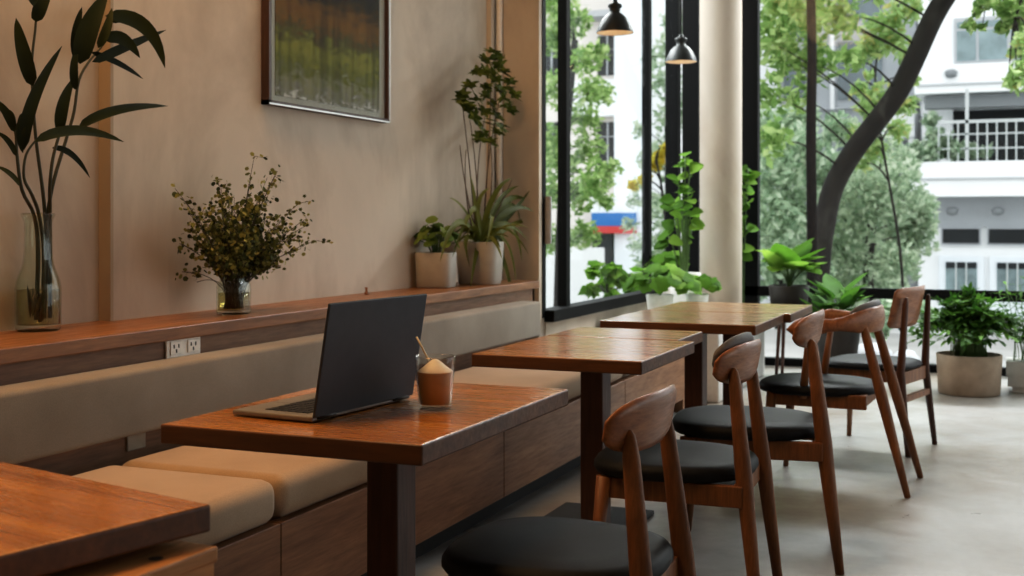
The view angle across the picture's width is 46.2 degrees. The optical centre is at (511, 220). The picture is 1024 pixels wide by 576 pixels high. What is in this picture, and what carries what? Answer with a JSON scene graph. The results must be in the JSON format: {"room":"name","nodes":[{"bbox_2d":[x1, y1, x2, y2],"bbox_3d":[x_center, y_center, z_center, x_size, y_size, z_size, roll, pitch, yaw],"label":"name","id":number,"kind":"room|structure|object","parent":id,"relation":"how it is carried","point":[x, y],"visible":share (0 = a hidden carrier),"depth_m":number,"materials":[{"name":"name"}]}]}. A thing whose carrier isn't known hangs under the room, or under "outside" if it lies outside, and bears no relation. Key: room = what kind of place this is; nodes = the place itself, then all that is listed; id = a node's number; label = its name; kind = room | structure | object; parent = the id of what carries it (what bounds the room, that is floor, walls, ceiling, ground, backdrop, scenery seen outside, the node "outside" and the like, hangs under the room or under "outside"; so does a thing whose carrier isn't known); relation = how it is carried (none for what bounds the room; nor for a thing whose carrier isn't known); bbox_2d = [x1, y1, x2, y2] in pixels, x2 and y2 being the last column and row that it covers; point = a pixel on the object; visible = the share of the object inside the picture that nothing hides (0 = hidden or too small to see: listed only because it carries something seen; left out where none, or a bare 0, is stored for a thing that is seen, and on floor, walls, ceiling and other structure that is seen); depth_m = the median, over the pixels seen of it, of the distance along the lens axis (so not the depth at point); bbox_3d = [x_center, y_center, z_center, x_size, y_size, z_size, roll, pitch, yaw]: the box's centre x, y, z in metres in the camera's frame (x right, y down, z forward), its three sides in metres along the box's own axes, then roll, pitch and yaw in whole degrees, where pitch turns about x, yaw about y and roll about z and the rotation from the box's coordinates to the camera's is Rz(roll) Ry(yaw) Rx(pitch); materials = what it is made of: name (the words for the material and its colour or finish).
{"room":"coffee shop","nodes":[
{"label":"coffee shop","id":0,"kind":"room"},
{"bbox_2d":[0,0,98,331],"bbox_3d":[-2.576,-0.860,1.687,0.150,4.100,5.545,0,0,22],"label":"wall","id":1,"kind":"structure","parent":0,"point":[75,198],"depth_m":4.00,"materials":[{"name":"paint"}]},
{"bbox_2d":[113,0,494,320],"bbox_3d":[-0.840,-0.860,5.811,0.200,4.100,3.405,0,0,22],"label":"wall","id":2,"kind":"structure","parent":0,"point":[372,186],"depth_m":5.16,"materials":[{"name":"paint"}]},
{"bbox_2d":[99,0,112,320],"bbox_3d":[-1.423,-1.275,4.207,0.051,3.270,0.015,0,0,22],"label":"trim","id":3,"kind":"structure","parent":2,"relation":"attached to","point":[105,68],"depth_m":4.20,"materials":[{"name":"paint"}]},
{"bbox_2d":[0,280,538,385],"bbox_3d":[-1.667,0.510,3.169,0.405,0.320,8.580,0,0,22],"label":"wooden ledge","id":4,"kind":"object","parent":2,"relation":"attached to","point":[74,348],"visible":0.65,"depth_m":4.14,"materials":[{"name":"brown wood"}]},
{"bbox_2d":[14,213,61,331],"bbox_3d":[-1.515,0.162,3.837,0.140,0.376,0.140,0,0,22],"label":"bottle vase","id":5,"kind":"object","parent":4,"relation":"on","point":[21,213],"visible":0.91,"depth_m":3.84,"materials":[{"name":"clear glass"}]},
{"bbox_2d":[0,0,165,321],"bbox_3d":[-1.400,-0.240,3.944,0.142,1.129,0.803,0,0,22],"label":"plant","id":6,"kind":"object","parent":5,"relation":"in","point":[85,30],"visible":1,"depth_m":3.84,"materials":[{"name":"green plant"}]},
{"bbox_2d":[165,337,199,358],"bbox_3d":[-1.106,0.423,4.041,0.014,0.072,0.180,0,0,22],"label":"wall outlet","id":7,"kind":"object","parent":4,"relation":"attached to","point":[189,346],"visible":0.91,"depth_m":4.03,"materials":[{"name":"white plastic"}]},
{"bbox_2d":[170,341,181,354],"bbox_3d":[-1.119,0.423,3.998,0.004,0.043,0.058,0,0,22],"label":"socket","id":8,"kind":"object","parent":7,"relation":"attached to","point":[175,346],"depth_m":4.00,"materials":[{"name":"white plastic"}]},
{"bbox_2d":[187,338,197,351],"bbox_3d":[-1.085,0.423,4.081,0.004,0.043,0.058,0,0,22],"label":"socket","id":9,"kind":"object","parent":7,"relation":"attached to","point":[192,343],"depth_m":4.08,"materials":[{"name":"white plastic"}]},
{"bbox_2d":[218,275,249,313],"bbox_3d":[-1.051,0.276,4.532,0.107,0.148,0.107,0,0,19],"label":"glass jar","id":10,"kind":"object","parent":4,"relation":"on","point":[246,275],"visible":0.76,"depth_m":4.54,"materials":[{"name":"glass"}]},
{"bbox_2d":[171,152,332,308],"bbox_3d":[-1.012,0.035,4.574,0.362,0.592,0.828,0,0,28],"label":"bouquet","id":11,"kind":"object","parent":10,"relation":"in","point":[233,252],"visible":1,"depth_m":4.50,"materials":[{"name":"green plant"}]},
{"bbox_2d":[414,216,459,287],"bbox_3d":[-0.398,0.161,6.329,0.245,0.378,0.244,0,0,-7],"label":"potted plant","id":12,"kind":"object","parent":4,"relation":"on","point":[431,272],"visible":0.93,"depth_m":6.25,"materials":[{"name":"green plant"}]},
{"bbox_2d":[440,47,531,286],"bbox_3d":[-0.110,-0.217,6.743,0.458,1.599,1.503,0,0,17],"label":"potted plant","id":13,"kind":"object","parent":4,"relation":"on","point":[480,260],"visible":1,"depth_m":6.62,"materials":[{"name":"green plant"}]},
{"bbox_2d":[261,0,389,122],"bbox_3d":[-0.831,-1.115,5.518,0.042,1.250,1.060,0,0,22],"label":"framed picture","id":14,"kind":"object","parent":2,"relation":"attached to","point":[329,57],"visible":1,"depth_m":5.49,"materials":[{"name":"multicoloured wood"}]},
{"bbox_2d":[486,0,493,208],"bbox_3d":[-0.131,-1.260,7.225,0.031,3.300,0.050,0,0,22],"label":"trim","id":15,"kind":"structure","parent":2,"relation":"attached to","point":[489,3],"depth_m":7.21,"materials":[{"name":"paint"}]},
{"bbox_2d":[502,0,543,340],"bbox_3d":[-0.042,-0.860,7.372,0.480,4.100,0.090,0,0,22],"label":"wall","id":16,"kind":"structure","parent":0,"point":[521,19],"depth_m":7.27,"materials":[{"name":"paint"}]},
{"bbox_2d":[495,0,501,279],"bbox_3d":[-0.080,-1.260,7.307,0.044,3.300,0.044,0,0,22],"label":"trim","id":17,"kind":"structure","parent":16,"relation":"attached to","point":[498,3],"depth_m":7.29,"materials":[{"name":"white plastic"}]},
{"bbox_2d":[544,302,647,335],"bbox_3d":[0.760,0.902,8.799,0.110,0.575,3.160,0,0,22],"label":"wall","id":18,"kind":"structure","parent":0,"point":[591,320],"depth_m":8.08,"materials":[{"name":"paint"}]},
{"bbox_2d":[542,0,656,321],"bbox_3d":[0.799,-1.147,8.761,0.120,3.525,3.200,0,0,22],"label":"window","id":19,"kind":"structure","parent":18,"relation":"in","point":[564,310],"depth_m":7.70,"materials":[{"name":"black metal"}]},
{"bbox_2d":[665,0,1023,375],"bbox_3d":[4.194,-0.860,9.092,6.210,4.100,0.110,0,0,22],"label":"window","id":20,"kind":"structure","parent":18,"relation":"in","point":[753,290],"depth_m":10.12,"materials":[{"name":"black metal"}]},
{"bbox_2d":[415,365,1023,575],"bbox_3d":[1.743,1.240,3.554,6.700,0.100,12.300,0,0,22],"label":"floor","id":21,"kind":"structure","parent":0,"point":[965,514],"depth_m":5.02,"materials":[{"name":"concrete"}]},
{"bbox_2d":[0,462,209,575],"bbox_3d":[-0.960,0.815,1.726,0.640,0.750,0.800,0,0,35],"label":"cafe table","id":22,"kind":"object","parent":21,"relation":"on","point":[50,522],"visible":1,"depth_m":1.79,"materials":[{"name":"brown wood"}]},
{"bbox_2d":[44,540,217,575],"bbox_3d":[-0.709,0.844,1.750,0.380,0.692,0.400,0,0,25],"label":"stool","id":23,"kind":"object","parent":21,"relation":"on","point":[173,558],"visible":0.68,"depth_m":1.77,"materials":[{"name":"brown wood"}]},
{"bbox_2d":[0,301,684,575],"bbox_3d":[-0.775,0.821,3.963,0.735,0.738,7.930,0,0,22],"label":"bench","id":24,"kind":"object","parent":21,"relation":"on","point":[78,423],"visible":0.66,"depth_m":3.96,"materials":[{"name":"brown wood"}]},
{"bbox_2d":[126,432,145,451],"bbox_3d":[-1.178,0.685,3.757,0.009,0.060,0.085,0,0,22],"label":"wall outlet","id":25,"kind":"object","parent":24,"relation":"attached to","point":[137,441],"visible":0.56,"depth_m":3.75,"materials":[{"name":"white plastic"}]},
{"bbox_2d":[73,465,273,544],"bbox_3d":[-1.232,0.774,2.670,0.590,0.124,1.662,0,0,22],"label":"seat cushion","id":26,"kind":"object","parent":24,"relation":"on","point":[238,505],"visible":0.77,"depth_m":3.22,"materials":[{"name":"fabric"}]},
{"bbox_2d":[122,446,366,516],"bbox_3d":[-0.608,0.774,4.176,0.590,0.124,1.582,0,0,22],"label":"seat cushion","id":27,"kind":"object","parent":24,"relation":"on","point":[297,482],"visible":0.25,"depth_m":3.54,"materials":[{"name":"fabric"}]},
{"bbox_2d":[0,301,539,463],"bbox_3d":[-1.221,0.551,3.601,0.132,0.198,6.920,0,0,23],"label":"cushion","id":28,"kind":"object","parent":24,"relation":"on","point":[40,418],"depth_m":3.83,"materials":[{"name":"fabric"}]},
{"bbox_2d":[453,367,622,399],"bbox_3d":[0.010,0.774,5.668,0.590,0.124,1.632,0,0,22],"label":"seat cushion","id":29,"kind":"object","parent":24,"relation":"on","point":[571,381],"visible":0.22,"depth_m":5.52,"materials":[{"name":"fabric"}]},
{"bbox_2d":[161,381,567,575],"bbox_3d":[-0.307,0.815,2.871,0.635,0.750,0.850,0,0,22],"label":"cafe table","id":30,"kind":"object","parent":21,"relation":"on","point":[394,438],"visible":0.83,"depth_m":2.69,"materials":[{"name":"brown wood"}]},
{"bbox_2d":[233,294,426,421],"bbox_3d":[-0.419,0.309,2.821,0.270,0.263,0.400,0,0,28],"label":"laptop","id":31,"kind":"object","parent":30,"relation":"on","point":[370,347],"visible":1,"depth_m":2.74,"materials":[{"name":"grey metal"}]},
{"bbox_2d":[415,354,455,410],"bbox_3d":[-0.180,0.378,2.811,0.096,0.124,0.096,0,0,22],"label":"glass","id":32,"kind":"object","parent":30,"relation":"on","point":[435,379],"visible":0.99,"depth_m":2.78,"materials":[{"name":"clear glass"}]},
{"bbox_2d":[416,336,429,360],"bbox_3d":[-0.210,0.300,2.820,0.035,0.058,0.005,0,0,11],"label":"straw","id":33,"kind":"object","parent":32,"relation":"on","point":[417,338],"visible":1,"depth_m":2.82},
{"bbox_2d":[441,385,695,575],"bbox_3d":[0.133,0.777,2.668,0.543,0.829,0.488,0,0,21],"label":"dining chair","id":34,"kind":"object","parent":21,"relation":"on","point":[533,545],"visible":1,"depth_m":2.58,"materials":[{"name":"brown wood"}]},
{"bbox_2d":[472,336,693,522],"bbox_3d":[0.266,0.815,4.184,0.586,0.750,0.685,0,0,22],"label":"cafe table","id":35,"kind":"object","parent":21,"relation":"on","point":[596,359],"visible":0.59,"depth_m":4.21,"materials":[{"name":"brown wood"}]},
{"bbox_2d":[545,327,702,524],"bbox_3d":[0.420,0.815,4.724,0.579,0.750,0.390,0,0,22],"label":"cafe table","id":36,"kind":"object","parent":21,"relation":"on","point":[568,509],"visible":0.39,"depth_m":4.74,"materials":[{"name":"brown wood"}]},
{"bbox_2d":[622,262,701,309],"bbox_3d":[1.058,0.492,8.504,0.567,0.396,0.591,0,0,22],"label":"potted plant","id":37,"kind":"object","parent":21,"relation":"on","point":[666,276],"visible":0.95,"depth_m":8.38,"materials":[{"name":"green plant"}]},
{"bbox_2d":[643,250,689,293],"bbox_3d":[1.223,0.460,9.461,0.377,0.460,0.360,0,0,22],"label":"potted plant","id":38,"kind":"object","parent":21,"relation":"on","point":[665,257],"visible":0.34,"depth_m":9.36,"materials":[{"name":"green plant"}]},
{"bbox_2d":[653,151,704,302],"bbox_3d":[1.287,0.079,9.123,0.369,1.222,0.379,0,0,-42],"label":"potted plant","id":39,"kind":"object","parent":21,"relation":"on","point":[680,221],"visible":0.78,"depth_m":9.09,"materials":[{"name":"green plant"}]},
{"bbox_2d":[593,332,781,575],"bbox_3d":[0.536,0.765,3.708,0.543,0.853,0.488,0,0,20],"label":"dining chair","id":40,"kind":"object","parent":21,"relation":"on","point":[735,361],"visible":0.86,"depth_m":3.54,"materials":[{"name":"brown wood"}]},
{"bbox_2d":[600,310,783,484],"bbox_3d":[0.837,0.815,5.497,0.690,0.750,0.678,0,0,22],"label":"cafe table","id":41,"kind":"object","parent":21,"relation":"on","point":[727,323],"visible":0.52,"depth_m":5.42,"materials":[{"name":"brown wood"}]},
{"bbox_2d":[675,273,721,301],"bbox_3d":[1.358,0.535,8.751,0.348,0.309,0.337,0,0,22],"label":"potted plant","id":42,"kind":"object","parent":21,"relation":"on","point":[712,285],"visible":0.45,"depth_m":8.67,"materials":[{"name":"green plant"}]},
{"bbox_2d":[649,301,811,404],"bbox_3d":[1.124,0.815,6.130,0.705,0.750,0.673,0,0,22],"label":"cafe table","id":43,"kind":"object","parent":21,"relation":"on","point":[791,312],"visible":0.4,"depth_m":6.11,"materials":[{"name":"brown wood"}]},
{"bbox_2d":[707,331,764,402],"bbox_3d":[1.286,0.940,8.722,0.800,0.500,1.600,0,0,22],"label":"plinth","id":44,"kind":"object","parent":21,"relation":"on","point":[714,387],"visible":0.22,"depth_m":7.85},
{"bbox_2d":[742,164,761,302],"bbox_3d":[1.903,0.361,9.818,0.286,1.658,0.228,0,0,22],"label":"potted plant","id":45,"kind":"object","parent":21,"relation":"on","point":[748,178],"visible":0.35,"depth_m":9.81,"materials":[{"name":"green plant"}]},
{"bbox_2d":[672,309,843,574],"bbox_3d":[0.880,0.755,4.325,0.598,0.874,0.527,0,0,14],"label":"dining chair","id":46,"kind":"object","parent":21,"relation":"on","point":[707,423],"visible":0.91,"depth_m":4.10,"materials":[{"name":"brown wood"}]},
{"bbox_2d":[766,303,806,373],"bbox_3d":[2.132,0.916,9.237,0.350,0.551,0.350,0,0,22],"label":"plant stand","id":47,"kind":"object","parent":21,"relation":"on","point":[783,324],"visible":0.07,"depth_m":9.18,"materials":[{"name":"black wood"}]},
{"bbox_2d":[756,238,827,304],"bbox_3d":[2.144,0.383,9.211,0.531,0.513,0.573,0,0,22],"label":"potted plant","id":48,"kind":"object","parent":47,"relation":"on","point":[779,257],"visible":0.94,"depth_m":9.11,"materials":[{"name":"green plant"}]},
{"bbox_2d":[759,299,922,497],"bbox_3d":[1.494,0.775,5.504,0.698,0.838,0.623,0,0,26],"label":"dining chair","id":49,"kind":"object","parent":21,"relation":"on","point":[791,390],"visible":0.94,"depth_m":5.33,"materials":[{"name":"brown wood"}]},
{"bbox_2d":[821,285,936,456],"bbox_3d":[1.931,0.766,6.363,0.509,0.852,0.473,0,0,36],"label":"dining chair","id":50,"kind":"object","parent":21,"relation":"on","point":[906,305],"visible":0.85,"depth_m":6.23,"materials":[{"name":"brown wood"}]},
{"bbox_2d":[907,281,1023,397],"bbox_3d":[3.141,0.802,8.274,0.822,0.775,0.854,0,0,22],"label":"potted plant","id":51,"kind":"object","parent":21,"relation":"on","point":[966,370],"visible":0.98,"depth_m":8.12,"materials":[{"name":"green plant"}]},
{"bbox_2d":[988,276,1023,392],"bbox_3d":[3.759,0.790,8.367,0.639,0.800,0.892,0,0,-44],"label":"potted plant","id":52,"kind":"object","parent":21,"relation":"on","point":[1014,365],"visible":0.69,"depth_m":8.33,"materials":[{"name":"green plant"}]},
{"bbox_3d":[2.352,1.133,8.659,0.350,0.126,0.350,0,0,22],"label":"plant stand","id":53,"kind":"object","parent":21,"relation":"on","visible":0},
{"bbox_2d":[799,272,887,363],"bbox_3d":[2.383,0.718,8.654,0.630,0.705,0.568,0,0,22],"label":"potted plant","id":54,"kind":"object","parent":53,"relation":"on","point":[830,289],"visible":0.54,"depth_m":8.59,"materials":[{"name":"green plant"}]},
{"bbox_2d":[700,0,741,302],"bbox_3d":[1.677,-0.860,9.642,0.336,4.100,0.336,0,0,22],"label":"column","id":55,"kind":"structure","parent":0,"point":[720,20],"depth_m":9.50,"materials":[{"name":"paint"}]},
{"bbox_2d":[806,0,817,315],"bbox_3d":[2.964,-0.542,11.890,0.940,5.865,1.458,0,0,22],"label":"window frame","id":56,"kind":"structure","parent":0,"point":[811,182],"depth_m":11.93,"materials":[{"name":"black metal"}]},
{"bbox_2d":[959,0,1023,36],"bbox_3d":[4.895,-0.315,11.813,0.811,5.410,0.575,0,0,-14],"label":"overhanging branch","id":57,"kind":"object","parent":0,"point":[1005,10],"visible":0.92,"depth_m":11.82,"materials":[{"name":"green plant"}]},
{"bbox_2d":[1001,0,1023,95],"bbox_3d":[5.109,-0.227,11.557,0.877,5.234,0.648,0,0,-9],"label":"overhanging branch","id":58,"kind":"object","parent":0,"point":[1012,81],"visible":0.99,"depth_m":11.48,"materials":[{"name":"green plant"}]},
{"bbox_3d":[1.743,-2.985,3.554,6.700,0.150,12.300,0,0,22],"label":"ceiling","id":59,"kind":"structure","parent":0,"visible":0},
{"bbox_2d":[596,0,633,35],"bbox_3d":[0.622,-2.023,7.252,0.225,1.774,0.225,0,0,22],"label":"pendant lamp","id":60,"kind":"object","parent":59,"relation":"hanging from","point":[614,23],"visible":1,"depth_m":7.20,"materials":[{"name":"black metal"}]},
{"bbox_2d":[665,0,696,63],"bbox_3d":[1.227,-2.032,8.711,0.230,1.756,0.230,0,0,22],"label":"pendant lamp","id":61,"kind":"object","parent":59,"relation":"hanging from","point":[681,53],"visible":1,"depth_m":8.67,"materials":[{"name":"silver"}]},
{"label":"outside","id":62,"kind":"structure","parent":0,"visible":0},
{"bbox_2d":[771,306,1023,336],"bbox_3d":[6.834,2.490,42.630,100.000,0.200,56.000,0,0,22],"label":"ground","id":63,"kind":"structure","parent":62,"point":[894,330],"depth_m":26.19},
{"bbox_2d":[546,247,603,307],"bbox_3d":[1.068,1.479,25.697,1.814,1.823,0.300,0,0,22],"label":"wall","id":64,"kind":"structure","parent":63,"relation":"on","point":[579,259],"depth_m":25.41,"materials":[{"name":"white paint"}]},
{"bbox_2d":[546,0,624,306],"bbox_3d":[1.059,-0.920,21.126,1.721,6.620,2.765,0,0,1],"label":"street tree","id":65,"kind":"object","parent":63,"relation":"on","point":[594,92],"visible":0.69,"depth_m":21.20,"materials":[{"name":"green plant"}]},
{"bbox_2d":[627,142,664,219],"bbox_3d":[1.812,0.674,15.645,0.560,3.432,0.668,0,0,-12],"label":"young tree","id":66,"kind":"object","parent":63,"relation":"on","point":[658,157],"visible":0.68,"depth_m":15.51,"materials":[{"name":"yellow plant"}]},
{"bbox_2d":[618,13,681,273],"bbox_3d":[2.724,-0.843,22.601,1.461,6.466,2.617,0,0,-14],"label":"street tree","id":67,"kind":"object","parent":63,"relation":"on","point":[656,203],"visible":0.22,"depth_m":22.45,"materials":[{"name":"green plant"}]},
{"bbox_2d":[546,0,777,303],"bbox_3d":[3.011,-3.223,32.956,7.690,11.334,4.800,0,0,22],"label":"building","id":68,"kind":"structure","parent":63,"relation":"on","point":[623,71],"depth_m":30.80,"materials":[{"name":"white paint"}]},
{"bbox_2d":[760,102,858,328],"bbox_3d":[3.984,0.307,16.677,1.825,4.165,2.556,0,0,22],"label":"tree","id":69,"kind":"object","parent":63,"relation":"on","point":[784,223],"visible":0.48,"depth_m":16.18,"materials":[{"name":"green plant"}]},
{"bbox_2d":[778,0,921,302],"bbox_3d":[9.858,-2.909,36.236,4.726,12.354,5.500,0,0,22],"label":"office building","id":70,"kind":"structure","parent":63,"relation":"on","point":[832,98],"depth_m":34.87,"materials":[{"name":"grey glass"}]},
{"bbox_2d":[760,0,954,316],"bbox_3d":[4.151,-0.683,13.199,3.368,6.145,2.038,0,0,34],"label":"street tree","id":71,"kind":"object","parent":63,"relation":"on","point":[787,12],"visible":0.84,"depth_m":13.42,"materials":[{"name":"green plant"}]},
{"bbox_2d":[820,130,941,308],"bbox_3d":[5.557,0.474,18.433,1.922,3.832,2.803,0,0,22],"label":"tree","id":72,"kind":"object","parent":63,"relation":"on","point":[850,252],"visible":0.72,"depth_m":17.74,"materials":[{"name":"green plant"}]},
{"bbox_2d":[845,0,930,287],"bbox_3d":[4.817,-0.367,15.265,1.067,5.514,1.665,0,0,-8],"label":"young tree","id":73,"kind":"object","parent":63,"relation":"on","point":[873,48],"visible":0.74,"depth_m":15.12,"materials":[{"name":"green plant"}]},
{"bbox_2d":[911,0,1023,318],"bbox_3d":[13.874,-2.393,31.563,5.930,10.717,7.060,0,0,22],"label":"apartment building","id":74,"kind":"structure","parent":63,"relation":"on","point":[980,237],"depth_m":29.70,"materials":[{"name":"white paint"}]},
{"bbox_2d":[903,110,993,161],"bbox_3d":[10.682,-1.771,29.525,2.211,2.021,1.270,0,0,22],"label":"shrub","id":75,"kind":"object","parent":74,"relation":"on","point":[928,149],"visible":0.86,"depth_m":29.40,"materials":[{"name":"green plant"}]},
{"bbox_2d":[944,69,957,77],"bbox_3d":[10.815,-3.629,29.561,0.320,0.230,0.320,0,0,23],"label":"wall lamp","id":76,"kind":"object","parent":74,"relation":"attached to","point":[948,73],"depth_m":29.48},
{"bbox_2d":[945,207,958,215],"bbox_3d":[10.837,-0.239,29.552,0.320,0.230,0.320,0,0,23],"label":"wall lamp","id":77,"kind":"object","parent":74,"relation":"attached to","point":[952,211],"depth_m":29.45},
{"bbox_2d":[946,262,976,267],"bbox_3d":[11.177,1.097,29.855,0.726,0.150,0.020,0,0,23],"label":"window","id":78,"kind":"structure","parent":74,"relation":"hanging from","point":[948,264],"depth_m":29.84,"materials":[{"name":"glass"}]},
{"bbox_2d":[991,206,1004,215],"bbox_3d":[11.802,-0.239,29.153,0.320,0.230,0.320,0,0,23],"label":"wall lamp","id":79,"kind":"object","parent":74,"relation":"attached to","point":[997,210],"depth_m":29.05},
{"bbox_2d":[997,263,1023,268],"bbox_3d":[12.263,1.097,29.405,0.704,0.150,0.020,0,0,23],"label":"window","id":80,"kind":"structure","parent":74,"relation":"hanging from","point":[999,265],"depth_m":29.42,"materials":[{"name":"glass"}]},
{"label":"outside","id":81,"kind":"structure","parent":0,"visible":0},
{"bbox_2d":[765,329,1022,366],"bbox_3d":[4.559,1.370,8.394,18.000,0.240,9.000,0,0,22],"label":"terrace","id":82,"kind":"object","parent":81,"point":[792,350],"depth_m":11.95,"materials":[{"name":"concrete"}]},
{"bbox_2d":[578,260,639,298],"bbox_3d":[1.014,0.815,12.065,0.728,0.859,0.533,0,0,-13],"label":"shrub","id":83,"kind":"object","parent":82,"relation":"on","point":[614,274],"visible":0.68,"depth_m":11.94,"materials":[{"name":"green plant"}]},
{"bbox_2d":[857,342,891,355],"bbox_3d":[3.059,1.139,10.214,0.349,0.222,0.389,0,0,22],"label":"boulder","id":84,"kind":"object","parent":82,"relation":"on","point":[861,350],"visible":0.16,"depth_m":10.12,"materials":[{"name":"white stone"}]},
{"bbox_2d":[870,286,937,348],"bbox_3d":[3.435,0.909,10.703,0.744,0.655,0.498,0,0,22],"label":"shrub","id":85,"kind":"object","parent":82,"relation":"on","point":[886,329],"visible":0.12,"depth_m":10.63,"materials":[{"name":"green plant"}]},
{"bbox_2d":[892,349,920,360],"bbox_3d":[3.306,1.164,10.105,0.289,0.172,0.286,0,0,22],"label":"boulder","id":86,"kind":"object","parent":82,"relation":"on","point":[909,353],"visible":0.25,"depth_m":10.03,"materials":[{"name":"white stone"}]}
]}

